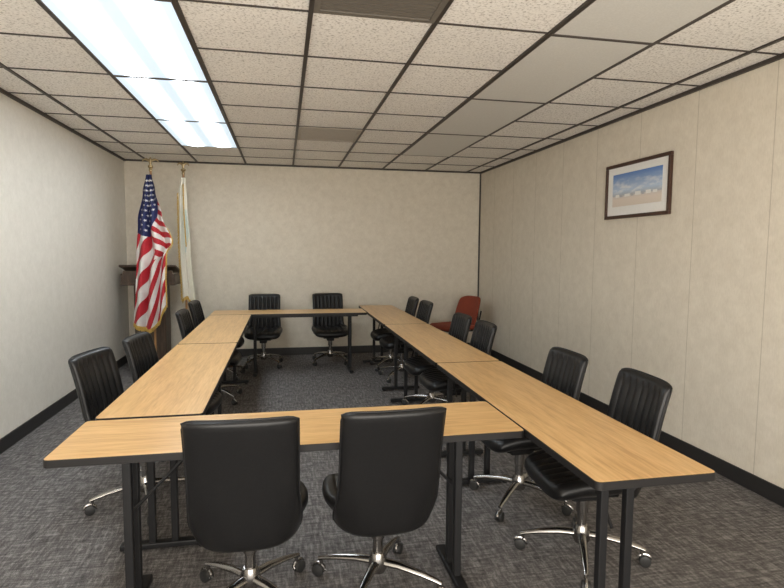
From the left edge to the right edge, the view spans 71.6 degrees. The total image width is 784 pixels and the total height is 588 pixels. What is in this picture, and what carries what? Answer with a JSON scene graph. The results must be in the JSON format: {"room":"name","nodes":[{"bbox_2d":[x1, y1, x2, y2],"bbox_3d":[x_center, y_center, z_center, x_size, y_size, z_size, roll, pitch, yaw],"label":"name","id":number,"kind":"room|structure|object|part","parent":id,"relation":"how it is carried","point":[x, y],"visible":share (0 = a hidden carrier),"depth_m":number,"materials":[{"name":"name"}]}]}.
{"room":"conference room","nodes":[
{"label":"conference room","id":0,"kind":"room"},
{"bbox_2d":[0,93,128,438],"bbox_3d":[-2.612,-0.061,2.567,0.120,2.614,9.490,-1,5,-11],"label":"wall","id":1,"kind":"structure","parent":0,"point":[63,244],"depth_m":4.78,"materials":[{"name":"paint"}]},
{"bbox_2d":[0,355,127,453],"bbox_3d":[-2.556,1.189,2.681,0.012,0.105,9.250,-1,5,-11],"label":"baseboard","id":2,"kind":"structure","parent":1,"relation":"attached to","point":[23,430],"depth_m":4.48,"materials":[{"name":"rubber"}]},
{"bbox_2d":[124,161,479,349],"bbox_3d":[-1.096,-0.458,7.631,4.840,2.614,0.120,-1,5,-11],"label":"wall","id":3,"kind":"structure","parent":0,"point":[368,237],"depth_m":7.56,"materials":[{"name":"paint"}]},
{"bbox_2d":[236,343,469,355],"bbox_3d":[-1.091,0.798,7.667,4.816,0.105,0.012,-1,5,-11],"label":"baseboard","id":4,"kind":"structure","parent":3,"relation":"attached to","point":[366,348],"depth_m":7.64,"materials":[{"name":"rubber"}]},
{"bbox_2d":[477,174,480,320],"bbox_3d":[1.282,-0.511,8.031,0.017,2.479,0.017,-1,5,-11],"label":"trim","id":5,"kind":"structure","parent":3,"relation":"attached to","point":[480,174],"depth_m":8.00,"materials":[{"name":"paint"}]},
{"bbox_2d":[0,351,783,587],"bbox_3d":[-0.190,1.279,3.162,5.080,0.120,9.490,-1,5,-11],"label":"floor","id":6,"kind":"structure","parent":0,"point":[719,533],"depth_m":2.88,"materials":[{"name":"carpet"}]},
{"bbox_2d":[68,347,184,525],"bbox_3d":[-1.462,0.769,3.123,0.601,0.886,0.500,1,5,11],"label":"office chair","id":7,"kind":"object","parent":6,"relation":"on","point":[95,373],"visible":0.32,"depth_m":3.06,"materials":[{"name":"black leather"}]},
{"bbox_3d":[-1.626,0.596,3.103,0.253,0.532,0.420,0,5,1],"label":"backrest","id":8,"kind":"part","parent":7,"relation":"part of","materials":[{"name":"black plastic"}]},
{"bbox_3d":[-1.560,1.112,3.064,0.258,0.069,0.042,-2,5,-29],"label":"leg","id":9,"kind":"part","parent":7,"relation":"part of","materials":[{"name":"silver metal"}]},
{"bbox_3d":[-1.344,1.119,3.004,0.042,0.069,0.258,-2,5,-29],"label":"leg","id":10,"kind":"part","parent":7,"relation":"part of","materials":[{"name":"silver metal"}]},
{"bbox_3d":[-1.283,1.102,3.219,0.258,0.069,0.042,-2,5,-29],"label":"leg","id":11,"kind":"part","parent":7,"relation":"part of","materials":[{"name":"silver metal"}]},
{"bbox_2d":[119,265,180,359],"bbox_3d":[-3.017,0.263,6.866,0.650,1.272,0.443,-1,5,-11],"label":"lectern","id":12,"kind":"object","parent":6,"relation":"on","point":[128,278],"visible":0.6,"depth_m":6.76,"materials":[{"name":"brown wood"}]},
{"bbox_2d":[142,157,158,350],"bbox_3d":[-2.788,-0.320,6.353,0.300,2.520,0.300,-1,5,-11],"label":"flagpole","id":13,"kind":"object","parent":6,"relation":"on","point":[150,166],"visible":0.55,"depth_m":6.25,"materials":[{"name":"gold metal"}]},
{"bbox_2d":[133,174,172,332],"bbox_3d":[-2.759,-0.449,6.264,0.484,1.829,0.122,-1,5,-11],"label":"flag","id":14,"kind":"object","parent":13,"relation":"hanging from","point":[154,239],"visible":1,"depth_m":6.25,"materials":[{"name":"multicoloured fabric"}]},
{"bbox_2d":[95,343,236,553],"bbox_3d":[-1.256,0.828,3.346,0.450,0.735,1.890,-1,5,-11],"label":"conference table","id":15,"kind":"object","parent":6,"relation":"on","point":[185,382],"visible":0.65,"depth_m":2.73,"materials":[{"name":"brown wood"}]},
{"bbox_3d":[-1.167,0.888,2.638,0.032,0.660,0.032,-1,5,-11],"label":"leg","id":16,"kind":"part","parent":15,"relation":"part of","materials":[{"name":"black metal"}]},
{"bbox_3d":[-1.065,0.887,2.658,0.032,0.660,0.032,-1,5,-11],"label":"leg","id":17,"kind":"part","parent":15,"relation":"part of","materials":[{"name":"black metal"}]},
{"bbox_2d":[122,332,221,471],"bbox_3d":[-1.482,0.718,3.738,0.589,0.884,0.509,0,5,-3],"label":"office chair","id":18,"kind":"object","parent":6,"relation":"on","point":[139,348],"visible":0.24,"depth_m":3.67,"materials":[{"name":"black leather"}]},
{"bbox_3d":[-1.649,0.546,3.714,0.253,0.532,0.420,0,5,-3],"label":"backrest","id":19,"kind":"part","parent":18,"relation":"part of","materials":[{"name":"black plastic"}]},
{"bbox_3d":[-1.430,0.742,3.743,0.455,0.125,0.476,0,5,-3],"label":"seat","id":20,"kind":"part","parent":18,"relation":"part of","materials":[{"name":"black plastic"}]},
{"bbox_2d":[177,161,188,308],"bbox_3d":[-2.560,-0.360,6.743,0.300,2.540,0.300,-1,5,-11],"label":"flagpole","id":21,"kind":"object","parent":6,"relation":"on","point":[183,164],"visible":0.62,"depth_m":6.64,"materials":[{"name":"gold metal"}]},
{"bbox_2d":[177,177,194,302],"bbox_3d":[-2.522,-0.619,6.657,0.214,1.588,0.104,-1,5,-11],"label":"flag","id":22,"kind":"object","parent":21,"relation":"hanging from","point":[187,284],"visible":0.93,"depth_m":6.66,"materials":[{"name":"beige fabric"}]},
{"bbox_2d":[175,308,241,404],"bbox_3d":[-1.766,0.594,5.273,0.575,0.886,0.476,0,5,-9],"label":"office chair","id":23,"kind":"object","parent":6,"relation":"on","point":[183,316],"visible":0.43,"depth_m":5.19,"materials":[{"name":"black leather"}]},
{"bbox_3d":[-1.924,0.422,5.233,0.253,0.532,0.420,0,5,-9],"label":"backrest","id":24,"kind":"part","parent":23,"relation":"part of","materials":[{"name":"black plastic"}]},
{"bbox_3d":[-1.593,0.939,5.216,0.258,0.069,0.042,4,6,36],"label":"leg","id":25,"kind":"part","parent":23,"relation":"part of","materials":[{"name":"silver metal"}]},
{"bbox_3d":[-1.629,0.921,5.436,0.042,0.069,0.258,4,6,36],"label":"leg","id":26,"kind":"part","parent":23,"relation":"part of","materials":[{"name":"silver metal"}]},
{"bbox_3d":[-1.707,0.616,5.284,0.455,0.125,0.476,0,5,-9],"label":"seat","id":27,"kind":"part","parent":23,"relation":"part of","materials":[{"name":"black plastic"}]},
{"bbox_2d":[178,315,250,414],"bbox_3d":[-1.628,0.676,5.208,0.450,0.735,1.890,-1,5,-11],"label":"conference table","id":28,"kind":"object","parent":6,"relation":"on","point":[215,328],"visible":0.57,"depth_m":4.98,"materials":[{"name":"brown wood"}]},
{"bbox_3d":[-1.437,0.735,4.520,0.032,0.660,0.032,-1,5,-11],"label":"leg","id":29,"kind":"part","parent":28,"relation":"part of","materials":[{"name":"black metal"}]},
{"bbox_3d":[-1.716,0.621,5.918,0.032,0.660,0.032,-1,5,-11],"label":"leg","id":30,"kind":"part","parent":28,"relation":"part of","materials":[{"name":"black metal"}]},
{"bbox_2d":[188,300,244,379],"bbox_3d":[-1.992,0.518,6.195,0.575,0.886,0.476,0,5,-7],"label":"office chair","id":31,"kind":"object","parent":6,"relation":"on","point":[195,307],"visible":0.34,"depth_m":6.12,"materials":[{"name":"black leather"}]},
{"bbox_3d":[-2.150,0.346,6.161,0.253,0.532,0.420,0,5,-7],"label":"backrest","id":32,"kind":"part","parent":31,"relation":"part of","materials":[{"name":"black plastic"}]},
{"bbox_3d":[-1.932,0.540,6.205,0.455,0.125,0.476,0,5,-7],"label":"seat","id":33,"kind":"part","parent":31,"relation":"part of","materials":[{"name":"black plastic"}]},
{"bbox_2d":[180,416,307,587],"bbox_3d":[-0.575,0.851,2.177,0.476,0.886,0.575,0,5,-10],"label":"office chair","id":34,"kind":"object","parent":6,"relation":"on","point":[245,491],"visible":1,"depth_m":1.95,"materials":[{"name":"black leather"}]},
{"bbox_3d":[-0.717,1.177,2.339,0.258,0.069,0.042,3,6,34],"label":"leg","id":35,"kind":"part","parent":34,"relation":"part of","materials":[{"name":"silver metal"}]},
{"bbox_3d":[-0.673,1.194,2.120,0.042,0.069,0.258,3,6,34],"label":"leg","id":36,"kind":"part","parent":34,"relation":"part of","materials":[{"name":"silver metal"}]},
{"bbox_3d":[-0.454,1.192,2.163,0.258,0.069,0.042,3,6,34],"label":"leg","id":37,"kind":"part","parent":34,"relation":"part of","materials":[{"name":"silver metal"}]},
{"bbox_3d":[-0.497,1.175,2.382,0.042,0.069,0.258,3,6,34],"label":"leg","id":38,"kind":"part","parent":34,"relation":"part of","materials":[{"name":"silver metal"}]},
{"bbox_3d":[-0.586,0.869,2.238,0.476,0.125,0.455,0,5,-10],"label":"seat","id":39,"kind":"part","parent":34,"relation":"part of","materials":[{"name":"black plastic"}]},
{"bbox_2d":[243,294,282,368],"bbox_3d":[-1.633,0.462,6.922,0.476,0.886,0.575,0,5,-9],"label":"office chair","id":40,"kind":"object","parent":6,"relation":"on","point":[274,329],"visible":0.8,"depth_m":7.06,"materials":[{"name":"black leather"}]},
{"bbox_3d":[-1.720,0.813,6.774,0.042,0.069,0.258,4,6,36],"label":"leg","id":41,"kind":"part","parent":40,"relation":"part of","materials":[{"name":"silver metal"}]},
{"bbox_3d":[-1.623,0.489,6.864,0.476,0.125,0.455,0,5,-9],"label":"seat","id":42,"kind":"part","parent":40,"relation":"part of","materials":[{"name":"black plastic"}]},
{"bbox_3d":[-1.657,0.277,7.066,0.420,0.532,0.253,0,5,-9],"label":"backrest","id":43,"kind":"part","parent":40,"relation":"part of","materials":[{"name":"black plastic"}]},
{"bbox_3d":[-1.499,0.811,6.810,0.258,0.069,0.042,4,6,36],"label":"leg","id":44,"kind":"part","parent":40,"relation":"part of","materials":[{"name":"silver metal"}]},
{"bbox_2d":[43,401,523,587],"bbox_3d":[-0.380,0.918,2.306,1.800,0.735,0.450,-1,5,-11],"label":"conference table","id":45,"kind":"object","parent":6,"relation":"on","point":[129,443],"visible":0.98,"depth_m":2.22,"materials":[{"name":"brown wood"}]},
{"bbox_3d":[-1.027,0.930,2.125,0.032,0.660,0.032,-1,5,-11],"label":"leg","id":46,"kind":"part","parent":45,"relation":"part of","materials":[{"name":"black metal"}]},
{"bbox_3d":[-1.047,0.922,2.226,0.032,0.660,0.032,-1,5,-11],"label":"leg","id":47,"kind":"part","parent":45,"relation":"part of","materials":[{"name":"black metal"}]},
{"bbox_3d":[0.267,0.910,2.488,0.032,0.660,0.032,-1,5,-11],"label":"leg","id":48,"kind":"part","parent":45,"relation":"part of","materials":[{"name":"black metal"}]},
{"bbox_3d":[0.288,0.919,2.386,0.032,0.660,0.032,-1,5,-11],"label":"leg","id":49,"kind":"part","parent":45,"relation":"part of","materials":[{"name":"black metal"}]},
{"bbox_2d":[210,309,366,376],"bbox_3d":[-1.213,0.575,6.500,1.780,0.735,0.450,-1,5,-11],"label":"conference table","id":50,"kind":"object","parent":6,"relation":"on","point":[349,313],"visible":0.88,"depth_m":6.40,"materials":[{"name":"brown wood"}]},
{"bbox_3d":[-1.605,0.585,6.370,0.032,0.660,0.032,-1,5,-11],"label":"leg","id":51,"kind":"part","parent":50,"relation":"part of","materials":[{"name":"black metal"}]},
{"bbox_3d":[-1.625,0.577,6.471,0.032,0.660,0.032,-1,5,-11],"label":"leg","id":52,"kind":"part","parent":50,"relation":"part of","materials":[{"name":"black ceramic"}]},
{"bbox_3d":[-1.181,0.260,6.328,1.580,0.024,0.024,-1,5,-11],"label":"frame rail","id":53,"kind":"part","parent":50,"relation":"part of","materials":[{"name":"black metal"}]},
{"bbox_3d":[-0.527,0.567,6.690,0.032,0.660,0.032,-1,5,-11],"label":"leg","id":54,"kind":"part","parent":50,"relation":"part of","materials":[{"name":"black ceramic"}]},
{"bbox_3d":[-0.506,0.575,6.589,0.032,0.660,0.032,-1,5,-11],"label":"leg","id":55,"kind":"part","parent":50,"relation":"part of","materials":[{"name":"black metal"}]},
{"bbox_2d":[312,293,347,365],"bbox_3d":[-0.816,0.450,7.131,0.497,0.884,0.583,-1,5,-13],"label":"office chair","id":56,"kind":"object","parent":6,"relation":"on","point":[323,327],"visible":0.9,"depth_m":7.25,"materials":[{"name":"black leather"}]},
{"bbox_3d":[-0.903,0.801,6.989,0.042,0.069,0.258,4,6,37],"label":"leg","id":57,"kind":"part","parent":56,"relation":"part of","materials":[{"name":"silver metal"}]},
{"bbox_3d":[-0.853,0.265,7.277,0.420,0.532,0.253,-1,5,-13],"label":"backrest","id":58,"kind":"part","parent":56,"relation":"part of","materials":[{"name":"black plastic"}]},
{"bbox_3d":[-0.803,0.478,7.078,0.476,0.125,0.455,-1,5,-13],"label":"seat","id":59,"kind":"part","parent":56,"relation":"part of","materials":[{"name":"black plastic"}]},
{"bbox_3d":[-0.681,0.800,7.021,0.258,0.069,0.042,4,6,37],"label":"leg","id":60,"kind":"part","parent":56,"relation":"part of","materials":[{"name":"silver metal"}]},
{"bbox_2d":[312,406,446,587],"bbox_3d":[-0.042,0.845,2.302,0.493,0.886,0.599,-1,5,-22],"label":"office chair","id":61,"kind":"object","parent":6,"relation":"on","point":[386,482],"visible":1,"depth_m":2.07,"materials":[{"name":"black leather"}]},
{"bbox_3d":[-0.062,0.863,2.357,0.476,0.125,0.455,-1,5,-13],"label":"seat","id":62,"kind":"part","parent":61,"relation":"part of","materials":[{"name":"black plastic"}]},
{"bbox_3d":[-0.212,1.173,2.421,0.258,0.069,0.042,2,5,19],"label":"leg","id":63,"kind":"part","parent":61,"relation":"part of","materials":[{"name":"silver metal"}]},
{"bbox_3d":[-0.113,1.190,2.221,0.042,0.069,0.258,2,5,19],"label":"leg","id":64,"kind":"part","parent":61,"relation":"part of","materials":[{"name":"silver metal"}]},
{"bbox_3d":[-0.010,0.686,2.127,0.420,0.532,0.253,-1,5,-13],"label":"backrest","id":65,"kind":"part","parent":61,"relation":"part of","materials":[{"name":"black plastic"}]},
{"bbox_3d":[-0.011,1.167,2.520,0.042,0.069,0.258,2,5,19],"label":"leg","id":66,"kind":"part","parent":61,"relation":"part of","materials":[{"name":"silver metal"}]},
{"bbox_3d":[0.088,1.184,2.320,0.258,0.069,0.042,2,5,19],"label":"leg","id":67,"kind":"part","parent":61,"relation":"part of","materials":[{"name":"silver metal"}]},
{"bbox_2d":[359,305,426,390],"bbox_3d":[-0.045,0.591,6.398,0.450,0.735,1.870,-1,5,-11],"label":"conference table","id":68,"kind":"object","parent":6,"relation":"on","point":[383,314],"visible":0.59,"depth_m":5.97,"materials":[{"name":"brown wood"}]},
{"bbox_3d":[-0.234,0.538,7.077,0.032,0.660,0.032,-1,5,-11],"label":"leg","id":69,"kind":"part","parent":68,"relation":"part of","materials":[{"name":"black metal"}]},
{"bbox_3d":[-0.132,0.537,7.097,0.032,0.660,0.032,-1,5,-11],"label":"leg","id":70,"kind":"part","parent":68,"relation":"part of","materials":[{"name":"black metal"}]},
{"bbox_3d":[0.042,0.650,5.699,0.032,0.660,0.032,-1,5,-11],"label":"leg","id":71,"kind":"part","parent":68,"relation":"part of","materials":[{"name":"black metal"}]},
{"bbox_2d":[370,296,418,371],"bbox_3d":[0.031,0.482,6.818,0.575,0.886,0.476,-1,5,-11],"label":"office chair","id":72,"kind":"object","parent":6,"relation":"on","point":[412,303],"visible":0.41,"depth_m":6.79,"materials":[{"name":"black leather"}]},
{"bbox_3d":[-0.150,0.812,6.924,0.258,0.069,0.042,3,6,34],"label":"leg","id":73,"kind":"part","parent":72,"relation":"part of","materials":[{"name":"silver metal"}]},
{"bbox_3d":[-0.028,0.505,6.808,0.455,0.125,0.476,-1,5,-11],"label":"seat","id":74,"kind":"part","parent":72,"relation":"part of","materials":[{"name":"black plastic"}]},
{"bbox_3d":[-0.106,0.830,6.705,0.042,0.069,0.258,3,6,34],"label":"leg","id":75,"kind":"part","parent":72,"relation":"part of","materials":[{"name":"silver metal"}]},
{"bbox_3d":[0.190,0.308,6.836,0.253,0.532,0.420,-1,5,-11],"label":"backrest","id":76,"kind":"part","parent":72,"relation":"part of","materials":[{"name":"black plastic"}]},
{"bbox_2d":[378,300,432,382],"bbox_3d":[0.161,0.527,6.268,0.575,0.886,0.476,-1,5,-14],"label":"office chair","id":77,"kind":"object","parent":6,"relation":"on","point":[425,307],"visible":0.44,"depth_m":6.23,"materials":[{"name":"black leather"}]},
{"bbox_3d":[0.103,0.550,6.255,0.455,0.125,0.476,-1,5,-14],"label":"seat","id":78,"kind":"part","parent":77,"relation":"part of","materials":[{"name":"black plastic"}]},
{"bbox_3d":[0.319,0.353,6.293,0.253,0.532,0.420,-1,5,-14],"label":"backrest","id":79,"kind":"part","parent":77,"relation":"part of","materials":[{"name":"black plastic"}]},
{"bbox_2d":[401,312,471,404],"bbox_3d":[0.413,0.630,5.006,0.575,0.886,0.476,-1,5,-13],"label":"office chair","id":80,"kind":"object","parent":6,"relation":"on","point":[461,322],"visible":0.41,"depth_m":4.98,"materials":[{"name":"black leather"}]},
{"bbox_3d":[0.230,0.961,5.105,0.258,0.069,0.042,3,5,32],"label":"leg","id":81,"kind":"part","parent":80,"relation":"part of","materials":[{"name":"silver metal"}]},
{"bbox_3d":[0.355,0.653,4.994,0.455,0.125,0.476,-1,5,-13],"label":"seat","id":82,"kind":"part","parent":80,"relation":"part of","materials":[{"name":"black plastic"}]},
{"bbox_3d":[0.281,0.979,4.888,0.042,0.069,0.258,3,5,32],"label":"leg","id":83,"kind":"part","parent":80,"relation":"part of","materials":[{"name":"silver metal"}]},
{"bbox_3d":[0.499,0.976,4.939,0.258,0.069,0.042,3,5,32],"label":"leg","id":84,"kind":"part","parent":80,"relation":"part of","materials":[{"name":"silver metal"}]},
{"bbox_3d":[0.571,0.456,5.029,0.253,0.532,0.420,-1,5,-13],"label":"backrest","id":85,"kind":"part","parent":80,"relation":"part of","materials":[{"name":"black plastic"}]},
{"bbox_2d":[384,324,498,455],"bbox_3d":[0.322,0.741,4.560,0.450,0.735,1.870,-1,5,-11],"label":"conference table","id":86,"kind":"object","parent":6,"relation":"on","point":[436,346],"visible":0.69,"depth_m":4.23,"materials":[{"name":"brown wood"}]},
{"bbox_3d":[0.133,0.688,5.239,0.032,0.660,0.032,-1,5,-11],"label":"leg","id":87,"kind":"part","parent":86,"relation":"part of","materials":[{"name":"black metal"}]},
{"bbox_3d":[0.235,0.687,5.260,0.032,0.660,0.032,-1,5,-11],"label":"leg","id":88,"kind":"part","parent":86,"relation":"part of","materials":[{"name":"black metal"}]},
{"bbox_3d":[0.409,0.801,3.861,0.032,0.660,0.032,-1,5,-11],"label":"leg","id":89,"kind":"part","parent":86,"relation":"part of","materials":[{"name":"black metal"}]},
{"bbox_3d":[0.511,0.800,3.881,0.032,0.660,0.032,-1,5,-11],"label":"leg","id":90,"kind":"part","parent":86,"relation":"part of","materials":[{"name":"black metal"}]},
{"bbox_2d":[430,296,481,332],"bbox_3d":[0.880,0.462,7.409,0.636,0.847,0.530,-2,5,-31],"label":"chair","id":91,"kind":"object","parent":6,"relation":"on","point":[469,305],"visible":0.59,"depth_m":7.44,"materials":[{"name":"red fabric"}]},
{"bbox_3d":[0.822,0.443,7.372,0.500,0.076,0.530,-2,5,-31],"label":"seat","id":92,"kind":"part","parent":91,"relation":"part of","materials":[{"name":"orange fabric"}]},
{"bbox_3d":[1.065,0.224,7.501,0.207,0.385,0.470,-2,5,-31],"label":"backrest","id":93,"kind":"part","parent":91,"relation":"part of","materials":[{"name":"orange fabric"}]},
{"bbox_2d":[419,320,496,402],"bbox_3d":[0.533,0.675,4.459,0.575,0.886,0.476,-1,5,-11],"label":"office chair","id":94,"kind":"object","parent":6,"relation":"on","point":[483,335],"visible":0.39,"depth_m":4.39,"materials":[{"name":"black leather"}]},
{"bbox_3d":[0.474,0.698,4.449,0.455,0.125,0.476,-1,5,-11],"label":"seat","id":95,"kind":"part","parent":94,"relation":"part of","materials":[{"name":"black plastic"}]},
{"bbox_3d":[0.692,0.501,4.476,0.253,0.532,0.420,-1,5,-11],"label":"backrest","id":96,"kind":"part","parent":94,"relation":"part of","materials":[{"name":"black plastic"}]},
{"bbox_2d":[469,347,588,521],"bbox_3d":[0.794,0.780,3.179,0.575,0.886,0.476,-1,5,-11],"label":"office chair","id":97,"kind":"object","parent":6,"relation":"on","point":[564,371],"visible":0.44,"depth_m":3.13,"materials":[{"name":"black leather"}]},
{"bbox_3d":[0.613,1.110,3.285,0.258,0.069,0.042,3,6,34],"label":"leg","id":98,"kind":"part","parent":97,"relation":"part of","materials":[{"name":"silver metal"}]},
{"bbox_3d":[0.657,1.128,3.066,0.042,0.069,0.258,3,6,34],"label":"leg","id":99,"kind":"part","parent":97,"relation":"part of","materials":[{"name":"silver metal"}]},
{"bbox_3d":[0.735,0.803,3.169,0.455,0.125,0.476,-1,5,-11],"label":"seat","id":100,"kind":"part","parent":97,"relation":"part of","materials":[{"name":"black plastic"}]},
{"bbox_3d":[0.877,1.126,3.109,0.258,0.069,0.042,3,6,34],"label":"leg","id":101,"kind":"part","parent":97,"relation":"part of","materials":[{"name":"silver metal"}]},
{"bbox_3d":[0.953,0.606,3.197,0.253,0.532,0.420,-1,5,-11],"label":"backrest","id":102,"kind":"part","parent":97,"relation":"part of","materials":[{"name":"black plastic"}]},
{"bbox_2d":[437,361,715,587],"bbox_3d":[0.690,0.892,2.723,0.450,0.735,1.870,-1,5,-11],"label":"conference table","id":103,"kind":"object","parent":6,"relation":"on","point":[605,453],"visible":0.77,"depth_m":2.10,"materials":[{"name":"brown wood"}]},
{"bbox_3d":[0.501,0.838,3.402,0.032,0.660,0.032,-1,5,-11],"label":"leg","id":104,"kind":"part","parent":103,"relation":"part of","materials":[{"name":"black metal"}]},
{"bbox_3d":[0.603,0.838,3.422,0.032,0.660,0.032,-1,5,-11],"label":"leg","id":105,"kind":"part","parent":103,"relation":"part of","materials":[{"name":"black metal"}]},
{"bbox_3d":[0.776,0.951,2.023,0.032,0.660,0.032,-1,5,-11],"label":"leg","id":106,"kind":"part","parent":103,"relation":"part of","materials":[{"name":"black metal"}]},
{"bbox_3d":[0.878,0.950,2.044,0.032,0.660,0.032,-1,5,-11],"label":"leg","id":107,"kind":"part","parent":103,"relation":"part of","materials":[{"name":"black metal"}]},
{"bbox_2d":[513,368,672,587],"bbox_3d":[0.955,0.827,2.607,0.612,0.886,0.529,-1,5,-21],"label":"office chair","id":108,"kind":"object","parent":6,"relation":"on","point":[639,400],"visible":0.47,"depth_m":2.56,"materials":[{"name":"black leather"}]},
{"bbox_3d":[0.758,1.161,2.660,0.258,0.069,0.042,2,5,15],"label":"leg","id":109,"kind":"part","parent":108,"relation":"part of","materials":[{"name":"silver metal"}]},
{"bbox_3d":[0.901,0.850,2.593,0.455,0.125,0.476,0,5,-7],"label":"seat","id":110,"kind":"part","parent":108,"relation":"part of","materials":[{"name":"black plastic"}]},
{"bbox_3d":[0.871,1.177,2.468,0.042,0.069,0.258,2,5,15],"label":"leg","id":111,"kind":"part","parent":108,"relation":"part of","materials":[{"name":"silver metal"}]},
{"bbox_3d":[1.064,1.170,2.580,0.258,0.069,0.042,2,5,15],"label":"leg","id":112,"kind":"part","parent":108,"relation":"part of","materials":[{"name":"silver metal"}]},
{"bbox_3d":[1.122,0.655,2.606,0.253,0.532,0.420,0,5,-7],"label":"backrest","id":113,"kind":"part","parent":108,"relation":"part of","materials":[{"name":"black plastic"}]},
{"bbox_2d":[0,0,783,171],"bbox_3d":[-0.171,-1.446,2.942,5.080,0.120,9.490,-1,5,-11],"label":"ceiling","id":114,"kind":"structure","parent":0,"point":[748,25],"depth_m":3.53,"materials":[{"name":"tile"}]},
{"bbox_2d":[39,0,207,81],"bbox_3d":[-1.423,-1.396,3.039,0.597,0.011,1.228,-1,5,-11],"label":"recessed light","id":115,"kind":"object","parent":114,"relation":"in","point":[129,38],"visible":1,"depth_m":2.90,"materials":[{"name":"paint"}]},
{"bbox_2d":[114,76,225,122],"bbox_3d":[-1.666,-1.495,4.251,0.597,0.011,1.228,-1,5,-11],"label":"recessed light","id":116,"kind":"object","parent":114,"relation":"in","point":[164,99],"visible":0.99,"depth_m":4.13,"materials":[{"name":"paint"}]},
{"bbox_2d":[157,120,237,147],"bbox_3d":[-1.908,-1.594,5.463,0.597,0.011,1.228,-1,5,-11],"label":"recessed light","id":117,"kind":"object","parent":114,"relation":"in","point":[186,133],"visible":1,"depth_m":5.37,"materials":[{"name":"paint"}]},
{"bbox_2d":[297,127,362,142],"bbox_3d":[-0.631,-1.580,5.402,0.597,0.011,0.597,-1,5,-11],"label":"ceiling vent","id":118,"kind":"object","parent":114,"relation":"in","point":[304,133],"visible":0.99,"depth_m":5.38,"materials":[{"name":"beige metal"}]},
{"bbox_2d":[313,0,448,23],"bbox_3d":[-0.026,-1.332,2.372,0.597,0.011,0.597,-1,5,-11],"label":"ceiling vent","id":119,"kind":"object","parent":114,"relation":"in","point":[424,11],"visible":1,"depth_m":2.57,"materials":[{"name":"grey metal"}]},
{"bbox_2d":[0,0,783,171],"bbox_3d":[-0.171,-1.381,2.947,4.840,0.010,9.250,-1,5,-11],"label":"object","id":120,"kind":"structure","parent":114,"relation":"attached to","point":[586,3],"depth_m":3.63,"materials":[{"name":"paint"}]},
{"bbox_2d":[402,133,485,156],"bbox_3d":[0.524,-1.616,5.947,0.597,0.011,1.228,-1,5,-11],"label":"recessed light","id":121,"kind":"object","parent":114,"relation":"in","point":[437,145],"visible":1,"depth_m":5.85,"materials":[{"name":"paint"}]},
{"bbox_2d":[429,99,543,135],"bbox_3d":[0.766,-1.517,4.735,0.597,0.011,1.228,-1,5,-11],"label":"recessed light","id":122,"kind":"object","parent":114,"relation":"in","point":[477,117],"visible":1,"depth_m":4.62,"materials":[{"name":"paint"}]},
{"bbox_2d":[472,35,650,103],"bbox_3d":[1.009,-1.418,3.523,0.597,0.011,1.228,-1,5,-11],"label":"recessed light","id":123,"kind":"object","parent":114,"relation":"in","point":[557,65],"visible":0.99,"depth_m":3.37,"materials":[{"name":"paint"}]},
{"bbox_2d":[552,0,730,43],"bbox_3d":[1.251,-1.318,2.311,0.597,0.011,1.228,-1,5,-11],"label":"recessed light","id":124,"kind":"object","parent":114,"relation":"in","point":[638,21],"visible":1,"depth_m":2.65,"materials":[{"name":"paint"}]},
{"bbox_2d":[478,58,783,488],"bbox_3d":[2.252,-0.105,3.536,0.120,2.614,9.490,-1,5,-11],"label":"wall","id":125,"kind":"structure","parent":0,"point":[690,298],"depth_m":4.00,"materials":[{"name":"paint"}]},
{"bbox_2d":[0,53,783,173],"bbox_3d":[-0.171,-1.373,2.948,4.840,0.024,9.250,-1,5,-11],"label":"trim","id":126,"kind":"structure","parent":125,"relation":"attached to","point":[777,57],"depth_m":4.99,"materials":[{"name":"paint"}]},
{"bbox_2d":[490,350,783,506],"bbox_3d":[2.178,1.146,3.624,0.012,0.105,9.250,-1,5,-11],"label":"baseboard","id":127,"kind":"structure","parent":125,"relation":"attached to","point":[772,492],"depth_m":3.74,"materials":[{"name":"rubber"}]},
{"bbox_2d":[604,151,673,219],"bbox_3d":[1.990,-0.860,4.440,0.024,0.464,0.830,-1,5,-11],"label":"framed picture","id":128,"kind":"object","parent":125,"relation":"attached to","point":[642,187],"visible":1,"depth_m":4.38},
{"bbox_2d":[612,165,662,206],"bbox_3d":[1.990,-0.868,4.439,0.003,0.274,0.630,-1,5,-11],"label":"print","id":129,"kind":"object","parent":128,"relation":"attached to","point":[642,186],"depth_m":4.40}
]}

